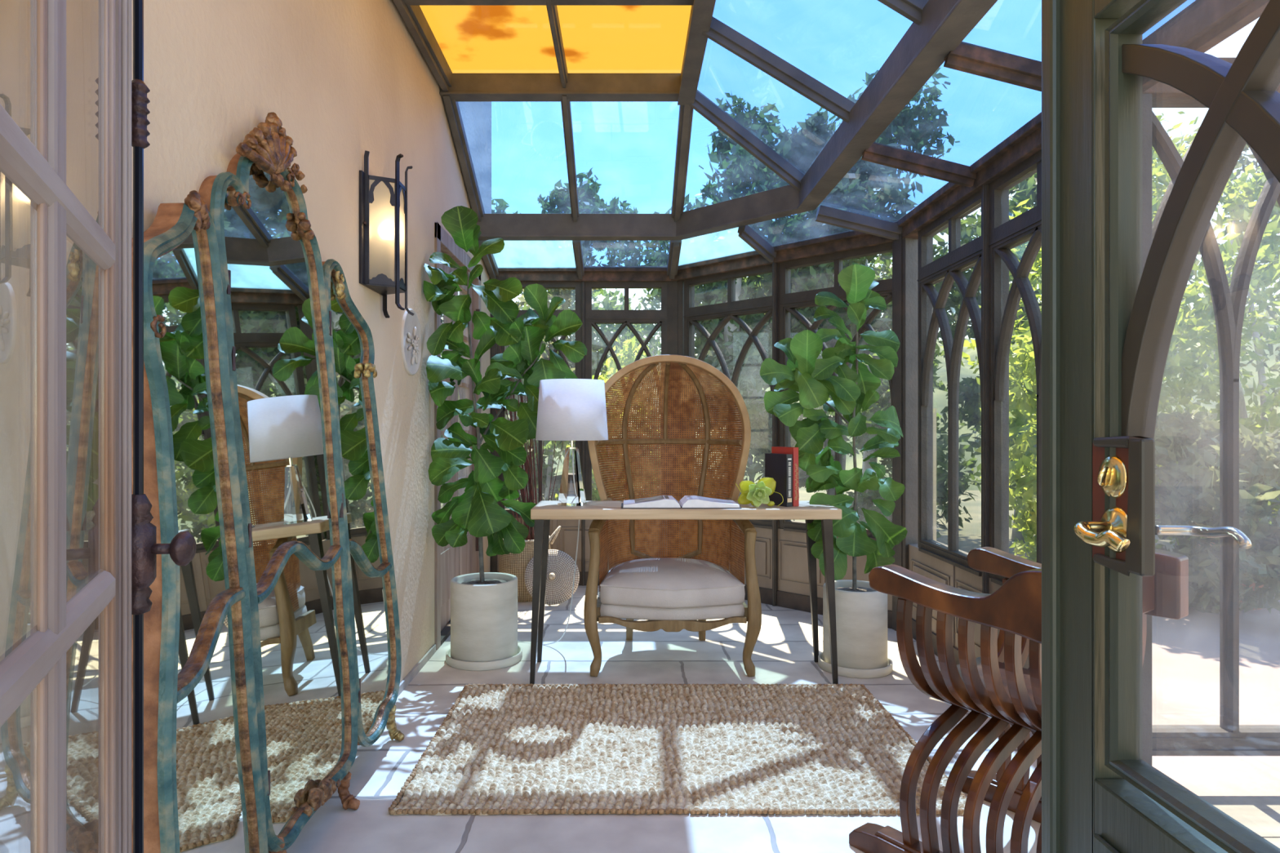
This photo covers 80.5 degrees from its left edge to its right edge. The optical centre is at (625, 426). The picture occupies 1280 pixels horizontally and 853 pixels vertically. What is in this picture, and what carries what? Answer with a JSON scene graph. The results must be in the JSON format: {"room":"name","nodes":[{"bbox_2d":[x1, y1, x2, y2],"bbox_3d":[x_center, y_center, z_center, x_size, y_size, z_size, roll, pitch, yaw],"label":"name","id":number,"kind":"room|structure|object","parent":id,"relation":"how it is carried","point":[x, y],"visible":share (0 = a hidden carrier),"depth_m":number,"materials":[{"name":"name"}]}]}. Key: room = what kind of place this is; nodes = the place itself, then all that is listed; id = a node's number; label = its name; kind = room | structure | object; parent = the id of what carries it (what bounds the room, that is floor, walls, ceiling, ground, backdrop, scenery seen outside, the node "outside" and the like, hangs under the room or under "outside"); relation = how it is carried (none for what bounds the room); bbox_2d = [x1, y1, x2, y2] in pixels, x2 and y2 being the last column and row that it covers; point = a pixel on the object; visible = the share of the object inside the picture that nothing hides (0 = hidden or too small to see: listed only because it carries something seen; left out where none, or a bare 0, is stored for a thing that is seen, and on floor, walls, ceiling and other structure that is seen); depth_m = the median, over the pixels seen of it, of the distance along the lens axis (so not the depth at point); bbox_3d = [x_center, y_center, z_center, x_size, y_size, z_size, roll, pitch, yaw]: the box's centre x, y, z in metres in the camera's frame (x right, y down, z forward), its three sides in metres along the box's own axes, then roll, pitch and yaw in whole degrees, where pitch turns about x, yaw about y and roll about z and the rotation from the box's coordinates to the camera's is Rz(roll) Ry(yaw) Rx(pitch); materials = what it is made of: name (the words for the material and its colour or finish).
{"room":"sunroom","nodes":[
{"label":"sunroom","id":0,"kind":"room"},
{"bbox_2d":[0,0,491,852],"bbox_3d":[-1.060,-1.137,1.475,0.220,4.700,7.750,0,0,0],"label":"wall","id":1,"kind":"structure","parent":0,"point":[344,79],"depth_m":2.19,"materials":[{"name":"beige paint"}]},
{"bbox_2d":[359,150,414,318],"bbox_3d":[-0.879,-0.710,2.830,0.141,0.570,0.280,0,0,0],"label":"wall lantern","id":2,"kind":"object","parent":1,"relation":"attached to","point":[383,201],"visible":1,"depth_m":2.76,"materials":[{"name":"black metal"}]},
{"bbox_2d":[400,308,422,375],"bbox_3d":[-0.936,-0.372,3.335,0.027,0.292,0.292,0,0,0],"label":"roundel","id":3,"kind":"object","parent":1,"relation":"attached to","point":[411,332],"visible":0.99,"depth_m":3.33,"materials":[{"name":"white ceramic"}]},
{"bbox_2d":[397,644,435,697],"bbox_3d":[-0.943,1.095,2.775,0.010,0.035,4.950,0,0,0],"label":"baseboard","id":4,"kind":"structure","parent":1,"relation":"attached to","point":[404,683],"depth_m":3.39,"materials":[{"name":"grey paint"}]},
{"bbox_2d":[435,221,480,650],"bbox_3d":[-1.001,0.046,4.330,0.138,2.133,1.146,0,0,0],"label":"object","id":5,"kind":"structure","parent":1,"relation":"in","point":[451,562],"depth_m":4.24,"materials":[{"name":"brown wood"}]},
{"bbox_2d":[490,313,497,572],"bbox_3d":[-0.925,0.028,5.330,0.050,2.170,0.082,0,0,0],"label":"trim","id":6,"kind":"structure","parent":1,"relation":"attached to","point":[494,349],"depth_m":5.29,"materials":[{"name":"brown paint"}]},
{"bbox_2d":[489,266,672,281],"bbox_3d":[-0.305,-1.063,5.317,1.290,0.097,0.145,0,0,0],"label":"trim","id":7,"kind":"structure","parent":1,"relation":"attached to","point":[523,273],"depth_m":5.27,"materials":[{"name":"paint"}]},
{"bbox_2d":[497,518,666,571],"bbox_3d":[-0.305,0.873,5.330,1.290,0.480,0.080,0,0,0],"label":"wall","id":8,"kind":"structure","parent":0,"point":[566,541],"depth_m":5.29,"materials":[{"name":"beige paint"}]},
{"bbox_2d":[497,281,581,518],"bbox_3d":[-0.603,-0.189,5.324,0.585,1.657,0.072,0,0,0],"label":"window","id":9,"kind":"structure","parent":8,"relation":"in","point":[547,285],"depth_m":5.30,"materials":[{"name":"brown paint"}]},
{"bbox_2d":[497,571,608,586],"bbox_3d":[-0.305,1.065,5.294,1.290,0.095,0.012,0,0,0],"label":"baseboard","id":10,"kind":"structure","parent":8,"relation":"attached to","point":[586,572],"depth_m":5.29,"materials":[{"name":"brown wood"}]},
{"bbox_2d":[581,280,585,586],"bbox_3d":[-0.298,0.028,5.330,0.024,2.170,0.102,0,0,0],"label":"trim","id":11,"kind":"structure","parent":8,"relation":"attached to","point":[583,282],"depth_m":5.28,"materials":[{"name":"brown paint"}]},
{"bbox_2d":[585,281,667,501],"bbox_3d":[0.005,-0.189,5.324,0.580,1.657,0.072,0,0,0],"label":"window","id":12,"kind":"structure","parent":8,"relation":"in","point":[627,317],"depth_m":5.30,"materials":[{"name":"brown paint"}]},
{"bbox_2d":[666,280,684,556],"bbox_3d":[0.338,0.028,5.335,0.160,2.170,0.102,0,0,22],"label":"trim","id":13,"kind":"structure","parent":8,"relation":"attached to","point":[675,289],"depth_m":5.28,"materials":[{"name":"brown paint"}]},
{"bbox_2d":[285,586,1040,852],"bbox_3d":[0.000,1.173,1.475,5.200,0.120,7.750,0,0,0],"label":"floor","id":14,"kind":"structure","parent":0,"point":[783,653],"depth_m":2.54,"materials":[{"name":"tile"}]},
{"bbox_2d":[0,0,196,852],"bbox_3d":[-0.392,0.003,0.499,0.096,2.184,0.583,0,0,-20],"label":"door","id":15,"kind":"structure","parent":14,"relation":"on","point":[96,548],"depth_m":0.60,"materials":[{"name":"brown wood"}]},
{"bbox_2d":[131,111,404,852],"bbox_3d":[-0.867,0.153,1.979,0.226,1.926,1.535,0,0,-2],"label":"mirror","id":16,"kind":"object","parent":14,"relation":"on","point":[273,655],"visible":1,"depth_m":1.78,"materials":[{"name":"teal paint"}]},
{"bbox_2d":[151,229,253,852],"bbox_3d":[-0.819,0.308,1.446,0.093,1.474,0.424,0,0,-9],"label":"mirror glass","id":17,"kind":"object","parent":16,"relation":"attached to","point":[202,661],"depth_m":1.46,"materials":[{"name":"mirror"}]},
{"bbox_2d":[223,163,347,835],"bbox_3d":[-0.877,0.154,1.979,0.105,1.667,0.588,0,0,0],"label":"mirror glass","id":18,"kind":"object","parent":16,"relation":"attached to","point":[277,285],"depth_m":1.96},
{"bbox_2d":[330,271,393,734],"bbox_3d":[-0.871,0.251,2.500,0.094,1.487,0.444,0,0,0],"label":"mirror glass","id":19,"kind":"object","parent":16,"relation":"attached to","point":[367,559],"depth_m":2.48,"materials":[{"name":"mirror"}]},
{"bbox_2d":[445,572,522,671],"bbox_3d":[-0.677,0.920,3.620,0.360,0.385,0.360,0,0,0],"label":"plant pot","id":20,"kind":"object","parent":14,"relation":"on","point":[484,615],"visible":0.99,"depth_m":3.49,"materials":[{"name":"beige ceramic"}]},
{"bbox_2d":[422,205,586,582],"bbox_3d":[-0.558,-0.157,3.584,0.760,1.816,0.350,0,0,0],"label":"fiddle leaf fig","id":21,"kind":"object","parent":20,"relation":"on","point":[477,511],"visible":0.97,"depth_m":3.56,"materials":[{"name":"green plant"}]},
{"bbox_2d":[498,525,560,602],"bbox_3d":[-0.655,0.877,4.920,0.358,0.472,0.354,0,0,44],"label":"seagrass basket","id":22,"kind":"object","parent":14,"relation":"on","point":[516,564],"visible":0.21,"depth_m":4.77,"materials":[{"name":"wicker"}]},
{"bbox_2d":[495,341,577,540],"bbox_3d":[-0.574,0.211,4.910,0.521,1.706,0.200,0,0,0],"label":"bundle","id":23,"kind":"object","parent":22,"relation":"in","point":[527,468],"visible":0.18,"depth_m":4.89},
{"bbox_2d":[524,549,579,604],"bbox_3d":[-0.463,0.943,4.739,0.342,0.330,0.118,0,0,0],"label":"lid","id":24,"kind":"object","parent":14,"relation":"on","point":[561,566],"visible":0.78,"depth_m":4.72,"materials":[{"name":"wicker"}]},
{"bbox_2d":[583,354,761,677],"bbox_3d":[0.208,0.385,3.668,0.790,1.464,0.662,0,0,0],"label":"chair","id":25,"kind":"object","parent":14,"relation":"on","point":[671,593],"visible":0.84,"depth_m":3.76,"materials":[{"name":"brown wicker"}]},
{"bbox_2d":[595,362,742,570],"bbox_3d":[0.208,0.249,3.815,0.727,1.128,0.350,0,0,0],"label":"hood","id":26,"kind":"object","parent":25,"relation":"attached to","point":[642,557],"depth_m":3.89,"materials":[{"name":"brown wicker"}]},
{"bbox_2d":[600,557,745,608],"bbox_3d":[0.208,0.729,3.635,0.647,0.156,0.593,0,0,0],"label":"seat cushion","id":27,"kind":"object","parent":25,"relation":"on","point":[638,583],"depth_m":3.38,"materials":[{"name":"beige fabric"}]},
{"bbox_2d":[388,683,966,815],"bbox_3d":[0.165,1.102,2.696,1.700,0.022,1.072,0,0,0],"label":"rug","id":28,"kind":"object","parent":14,"relation":"on","point":[833,749],"visible":0.97,"depth_m":2.54,"materials":[{"name":"fabric"}]},
{"bbox_2d":[529,501,841,684],"bbox_3d":[0.256,0.734,3.435,1.348,0.758,0.370,0,0,0],"label":"desk","id":29,"kind":"object","parent":14,"relation":"on","point":[543,512],"visible":0.9,"depth_m":3.25,"materials":[{"name":"brown wood"}]},
{"bbox_2d":[517,378,608,645],"bbox_3d":[-0.316,0.456,3.621,0.328,1.325,0.755,0,0,-20],"label":"table lamp","id":30,"kind":"object","parent":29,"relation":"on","point":[571,410],"visible":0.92,"depth_m":3.30,"materials":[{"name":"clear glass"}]},
{"bbox_2d":[621,495,742,508],"bbox_3d":[0.240,0.334,3.368,0.520,0.039,0.205,0,0,0],"label":"open book","id":31,"kind":"object","parent":29,"relation":"on","point":[660,501],"visible":1,"depth_m":3.27,"materials":[{"name":"grey paper"}]},
{"bbox_2d":[634,495,669,502],"bbox_3d":[0.115,0.324,3.375,0.150,0.018,0.150,0,0,0],"label":"picture","id":32,"kind":"object","parent":31,"relation":"on","point":[660,497],"depth_m":3.36},
{"bbox_2d":[735,477,783,506],"bbox_3d":[0.588,0.290,3.334,0.208,0.128,0.073,0,0,0],"label":"succulent","id":33,"kind":"object","parent":29,"relation":"on","point":[757,494],"visible":1,"depth_m":3.33,"materials":[{"name":"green plant"}]},
{"bbox_2d":[764,453,792,506],"bbox_3d":[0.688,0.238,3.409,0.034,0.231,0.152,0,0,-28],"label":"hardcover book","id":34,"kind":"object","parent":29,"relation":"on","point":[779,467],"visible":0.97,"depth_m":3.37,"materials":[{"name":"black paper"}]},
{"bbox_2d":[771,446,799,506],"bbox_3d":[0.722,0.224,3.433,0.031,0.261,0.166,0,0,-24],"label":"hardcover book","id":35,"kind":"object","parent":29,"relation":"on","point":[777,450],"visible":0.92,"depth_m":3.36,"materials":[{"name":"red paper"}]},
{"bbox_2d":[817,579,893,678],"bbox_3d":[1.060,0.925,3.500,0.330,0.375,0.330,0,0,0],"label":"plant pot","id":36,"kind":"object","parent":14,"relation":"on","point":[861,613],"visible":0.82,"depth_m":3.38,"materials":[{"name":"beige ceramic"}]},
{"bbox_2d":[760,262,907,590],"bbox_3d":[0.958,0.013,3.472,0.697,1.566,0.353,0,0,0],"label":"fiddle leaf fig","id":37,"kind":"object","parent":36,"relation":"on","point":[854,388],"visible":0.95,"depth_m":3.43,"materials":[{"name":"green plant"}]},
{"bbox_2d":[848,546,1188,852],"bbox_3d":[1.013,0.687,1.941,0.589,0.849,0.621,0,0,-37],"label":"armchair","id":38,"kind":"object","parent":14,"relation":"on","point":[1007,692],"visible":0.66,"depth_m":1.85,"materials":[{"name":"brown wood"}]},
{"bbox_2d":[1041,0,1279,852],"bbox_3d":[0.675,0.133,0.652,0.167,1.945,1.045,0,0,0],"label":"door","id":39,"kind":"structure","parent":14,"relation":"on","point":[1108,324],"depth_m":1.01,"materials":[{"name":"green paint"}]},
{"bbox_2d":[679,520,892,611],"bbox_3d":[0.951,0.873,4.731,1.669,0.480,0.080,0,0,45],"label":"wall","id":40,"kind":"structure","parent":0,"point":[793,562],"depth_m":4.64,"materials":[{"name":"beige paint"}]},
{"bbox_2d":[684,262,778,528],"bbox_3d":[0.693,-0.189,4.981,0.772,1.657,0.072,0,0,45],"label":"window","id":41,"kind":"structure","parent":40,"relation":"in","point":[732,308],"depth_m":5.00,"materials":[{"name":"brown paint"}]},
{"bbox_2d":[772,262,778,606],"bbox_3d":[0.950,0.028,4.721,0.028,2.170,0.102,0,0,45],"label":"trim","id":42,"kind":"structure","parent":40,"relation":"attached to","point":[775,265],"depth_m":4.68,"materials":[{"name":"brown paint"}]},
{"bbox_2d":[744,584,892,628],"bbox_3d":[0.926,1.065,4.706,1.669,0.095,0.012,0,0,45],"label":"baseboard","id":43,"kind":"structure","parent":40,"relation":"attached to","point":[784,599],"depth_m":4.61,"materials":[{"name":"brown wood"}]},
{"bbox_2d":[778,242,892,541],"bbox_3d":[1.243,-0.189,4.431,0.780,1.657,0.072,0,0,45],"label":"window","id":44,"kind":"structure","parent":40,"relation":"in","point":[788,301],"depth_m":4.55,"materials":[{"name":"brown paint"}]},
{"bbox_2d":[892,231,918,631],"bbox_3d":[1.530,0.028,4.125,0.122,2.170,0.100,0,0,-23],"label":"pillar","id":45,"kind":"structure","parent":40,"relation":"attached to","point":[904,250],"depth_m":4.08,"materials":[{"name":"black metal"}]},
{"bbox_2d":[392,0,1269,279],"bbox_3d":[0.290,-1.403,2.935,2.490,0.847,4.670,0,0,0],"label":"roof frame","id":46,"kind":"structure","parent":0,"point":[565,51],"depth_m":3.56,"materials":[{"name":"grey paint"}]},
{"bbox_2d":[672,221,896,281],"bbox_3d":[0.942,-1.063,4.722,1.669,0.097,0.145,0,0,45],"label":"roof beam","id":47,"kind":"structure","parent":46,"relation":"attached to","point":[852,239],"depth_m":4.61,"materials":[{"name":"paint"}]},
{"bbox_2d":[896,111,1041,239],"bbox_3d":[1.538,-1.063,3.240,0.145,0.097,1.760,0,0,0],"label":"roof beam","id":48,"kind":"structure","parent":46,"relation":"attached to","point":[1024,142],"depth_m":3.15,"materials":[{"name":"paint"}]},
{"bbox_2d":[1142,57,1279,97],"bbox_3d":[1.910,-1.063,2.348,0.780,0.097,0.145,0,0,0],"label":"trim","id":49,"kind":"structure","parent":46,"relation":"attached to","point":[1160,89],"depth_m":2.30,"materials":[{"name":"paint"}]},
{"bbox_2d":[908,543,1029,668],"bbox_3d":[1.550,0.873,3.240,0.080,0.480,1.760,0,0,0],"label":"wall","id":50,"kind":"structure","parent":0,"point":[923,564],"depth_m":3.56,"materials":[{"name":"beige paint"}]},
{"bbox_2d":[911,617,959,664],"bbox_3d":[1.514,1.065,3.240,0.012,0.095,1.760,0,0,0],"label":"baseboard","id":51,"kind":"structure","parent":50,"relation":"attached to","point":[913,621],"depth_m":3.70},
{"bbox_2d":[917,188,982,576],"bbox_3d":[1.544,-0.189,3.563,0.072,1.657,0.745,0,0,0],"label":"window","id":52,"kind":"structure","parent":50,"relation":"in","point":[948,268],"depth_m":3.58,"materials":[{"name":"brown paint"}]},
{"bbox_2d":[982,183,991,594],"bbox_3d":[1.550,0.028,3.178,0.102,2.170,0.025,0,0,0],"label":"trim","id":53,"kind":"structure","parent":50,"relation":"attached to","point":[985,188],"depth_m":3.17,"materials":[{"name":"brown paint"}]},
{"bbox_2d":[988,149,1041,586],"bbox_3d":[1.544,-0.189,2.792,0.072,1.657,0.745,0,0,0],"label":"window","id":54,"kind":"structure","parent":50,"relation":"in","point":[1005,234],"depth_m":3.09,"materials":[{"name":"brown paint"}]},
{"bbox_2d":[1142,93,1151,765],"bbox_3d":[1.550,0.028,2.355,0.122,2.170,0.100,0,0,0],"label":"trim","id":55,"kind":"structure","parent":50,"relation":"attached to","point":[1146,97],"depth_m":2.31,"materials":[{"name":"brown paint"}]},
{"bbox_2d":[1151,97,1279,755],"bbox_3d":[1.880,-0.018,2.354,0.710,2.057,0.072,0,0,0],"label":"window","id":56,"kind":"structure","parent":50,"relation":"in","point":[1228,738],"depth_m":2.34,"materials":[{"name":"brown paint"}]},
{"label":"outside","id":57,"kind":"structure","parent":0,"visible":0},
{"bbox_2d":[440,475,1175,553],"bbox_3d":[0.000,1.468,24.000,80.000,0.290,72.000,0,0,0],"label":"ground","id":58,"kind":"structure","parent":57,"point":[969,536],"depth_m":10.30,"materials":[{"name":"green plant"}]},
{"bbox_2d":[440,302,557,508],"bbox_3d":[-1.333,0.062,7.416,1.370,2.532,1.560,0,0,0],"label":"shrub","id":59,"kind":"object","parent":58,"relation":"on","point":[547,444],"visible":0.02,"depth_m":7.25,"materials":[{"name":"green plant"}]},
{"bbox_2d":[440,197,606,502],"bbox_3d":[-1.541,-0.876,9.450,2.799,4.418,2.564,0,0,-7],"label":"tree","id":60,"kind":"object","parent":58,"relation":"on","point":[516,251],"visible":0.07,"depth_m":9.60,"materials":[{"name":"green plant"}]},
{"bbox_2d":[506,240,636,503],"bbox_3d":[-0.989,-0.487,8.803,2.055,3.627,1.576,0,0,-23],"label":"shrub","id":61,"kind":"object","parent":58,"relation":"on","point":[568,260],"visible":0.12,"depth_m":8.62,"materials":[{"name":"green plant"}]},
{"bbox_2d":[507,167,661,488],"bbox_3d":[-0.518,-1.187,10.498,2.232,5.036,2.423,0,0,12],"label":"tree","id":62,"kind":"object","parent":58,"relation":"on","point":[590,202],"visible":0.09,"depth_m":10.62,"materials":[{"name":"green plant"}]},
{"bbox_2d":[514,335,661,501],"bbox_3d":[-0.167,0.189,7.641,1.697,2.279,1.598,0,0,-39],"label":"shrub","id":63,"kind":"object","parent":58,"relation":"on","point":[626,356],"visible":0.08,"depth_m":7.54,"materials":[{"name":"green plant"}]},
{"bbox_2d":[591,240,728,498],"bbox_3d":[0.346,-0.551,8.880,1.576,3.755,2.203,0,0,-23],"label":"shrub","id":64,"kind":"object","parent":58,"relation":"on","point":[633,261],"visible":0.12,"depth_m":8.90,"materials":[{"name":"green plant"}]},
{"bbox_2d":[622,92,795,479],"bbox_3d":[1.258,-1.598,9.934,2.706,5.856,2.840,0,0,0],"label":"tree","id":65,"kind":"object","parent":58,"relation":"on","point":[739,166],"visible":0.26,"depth_m":9.49,"materials":[{"name":"green plant"}]},
{"bbox_2d":[659,322,803,520],"bbox_3d":[1.159,0.110,7.806,1.671,2.437,1.587,0,0,0],"label":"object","id":66,"kind":"object","parent":58,"relation":"on","point":[752,363],"visible":0.2,"depth_m":7.58,"materials":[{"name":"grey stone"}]},
{"bbox_2d":[655,180,892,476],"bbox_3d":[1.671,-0.581,8.398,2.694,4.197,1.339,0,0,0],"label":"tree","id":67,"kind":"object","parent":58,"relation":"on","point":[728,243],"visible":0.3,"depth_m":8.16,"materials":[{"name":"green plant"}]},
{"bbox_2d":[762,110,923,495],"bbox_3d":[2.468,-1.225,8.979,1.601,5.112,2.194,0,0,-6],"label":"tree","id":68,"kind":"object","parent":58,"relation":"on","point":[808,143],"visible":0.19,"depth_m":8.80,"materials":[{"name":"green plant"}]},
{"bbox_2d":[764,66,981,506],"bbox_3d":[3.280,-1.787,10.153,2.953,6.234,2.905,0,0,-27],"label":"tree","id":69,"kind":"object","parent":58,"relation":"on","point":[904,128],"visible":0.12,"depth_m":10.19,"materials":[{"name":"green plant"}]},
{"bbox_2d":[815,342,981,537],"bbox_3d":[2.437,0.203,6.888,1.558,2.250,1.600,0,0,0],"label":"shrub","id":70,"kind":"object","parent":58,"relation":"on","point":[883,389],"visible":0.19,"depth_m":6.66,"materials":[{"name":"green plant"}]},
{"bbox_2d":[933,173,1175,541],"bbox_3d":[4.617,-1.196,8.725,2.772,5.054,2.551,0,0,40],"label":"tree","id":71,"kind":"object","parent":58,"relation":"on","point":[969,388],"visible":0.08,"depth_m":8.62,"materials":[{"name":"green plant"}]},
{"bbox_2d":[1008,183,1216,415],"bbox_3d":[6.436,-1.231,10.439,2.880,5.125,3.443,0,0,0],"label":"tree","id":72,"kind":"object","parent":58,"relation":"on","point":[1197,402],"visible":0.02,"depth_m":9.79,"materials":[{"name":"green plant"}]},
{"bbox_2d":[1008,111,1243,549],"bbox_3d":[4.615,-0.789,7.027,2.508,4.231,2.296,0,0,0],"label":"shrub","id":73,"kind":"object","parent":58,"relation":"on","point":[1162,175],"visible":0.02,"depth_m":6.76,"materials":[{"name":"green plant"}]},
{"bbox_2d":[1010,553,1279,795],"bbox_3d":[5.535,1.228,4.545,7.930,0.170,4.510,0,0,0],"label":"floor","id":74,"kind":"structure","parent":58,"relation":"on","point":[1185,651],"depth_m":3.30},
{"bbox_2d":[933,408,936,541],"bbox_3d":[1.785,0.603,4.450,0.060,1.420,0.060,0,0,0],"label":"post","id":75,"kind":"object","parent":74,"relation":"on","point":[934,409],"visible":0.14,"depth_m":4.42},
{"bbox_2d":[939,198,1181,536],"bbox_3d":[3.836,-0.359,6.653,1.760,3.371,2.175,0,0,42],"label":"shrub","id":76,"kind":"object","parent":74,"relation":"on","point":[1024,329],"visible":0.03,"depth_m":6.60,"materials":[{"name":"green plant"}]},
{"bbox_2d":[975,248,1184,562],"bbox_3d":[3.104,-0.034,5.269,1.212,2.723,1.204,0,0,24],"label":"tree","id":77,"kind":"object","parent":74,"relation":"on","point":[1022,419],"visible":0.11,"depth_m":5.28,"materials":[{"name":"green plant"}]},
{"bbox_2d":[1154,406,1279,614],"bbox_3d":[3.586,0.601,4.593,0.983,1.458,1.169,0,0,0],"label":"shrub","id":78,"kind":"object","parent":74,"relation":"on","point":[1189,494],"visible":0.7,"depth_m":4.38,"materials":[{"name":"green plant"}]},
{"bbox_2d":[1155,162,1279,545],"bbox_3d":[4.481,-0.335,5.518,1.609,3.323,1.796,0,0,-44],"label":"trees","id":79,"kind":"object","parent":74,"relation":"on","point":[1262,276],"visible":0.4,"depth_m":5.46,"materials":[{"name":"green plant"}]},
{"bbox_2d":[1155,404,1279,546],"bbox_3d":[5.176,0.565,6.533,1.130,1.532,1.274,0,0,44],"label":"shrub","id":80,"kind":"object","parent":74,"relation":"on","point":[1194,406],"visible":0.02,"depth_m":6.52,"materials":[{"name":"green plant"}]},
{"bbox_2d":[1195,542,1263,609],"bbox_3d":[3.900,0.958,4.850,0.440,0.370,0.440,0,0,0],"label":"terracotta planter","id":81,"kind":"object","parent":74,"relation":"on","point":[1253,584],"visible":0.02,"depth_m":4.69,"materials":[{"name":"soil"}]},
{"bbox_2d":[1198,795,1279,848],"bbox_3d":[2.885,1.144,1.241,2.630,0.058,2.082,0,0,0],"label":"deck","id":82,"kind":"object","parent":74,"relation":"on","point":[1260,815],"depth_m":2.19,"materials":[{"name":"beige wood"}]},
{"bbox_2d":[1158,126,1279,513],"bbox_3d":[5.930,-0.862,7.102,1.878,4.378,2.534,0,0,-19],"label":"shrub","id":83,"kind":"object","parent":58,"relation":"on","point":[1260,366],"visible":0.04,"depth_m":7.10,"materials":[{"name":"green plant"}]},
{"bbox_2d":[1194,231,1279,377],"bbox_3d":[7.139,-1.034,7.143,2.494,4.720,2.587,0,0,-31],"label":"shrub","id":84,"kind":"object","parent":58,"relation":"on","point":[1271,322],"visible":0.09,"depth_m":7.79,"materials":[{"name":"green plant"}]},
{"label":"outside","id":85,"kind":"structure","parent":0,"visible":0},
{"bbox_2d":[526,305,1279,490],"bbox_3d":[0.000,-2.836,37.500,90.000,10.152,45.000,0,0,0],"label":"hill","id":86,"kind":"structure","parent":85,"point":[940,401],"depth_m":20.96,"materials":[{"name":"green plant"}]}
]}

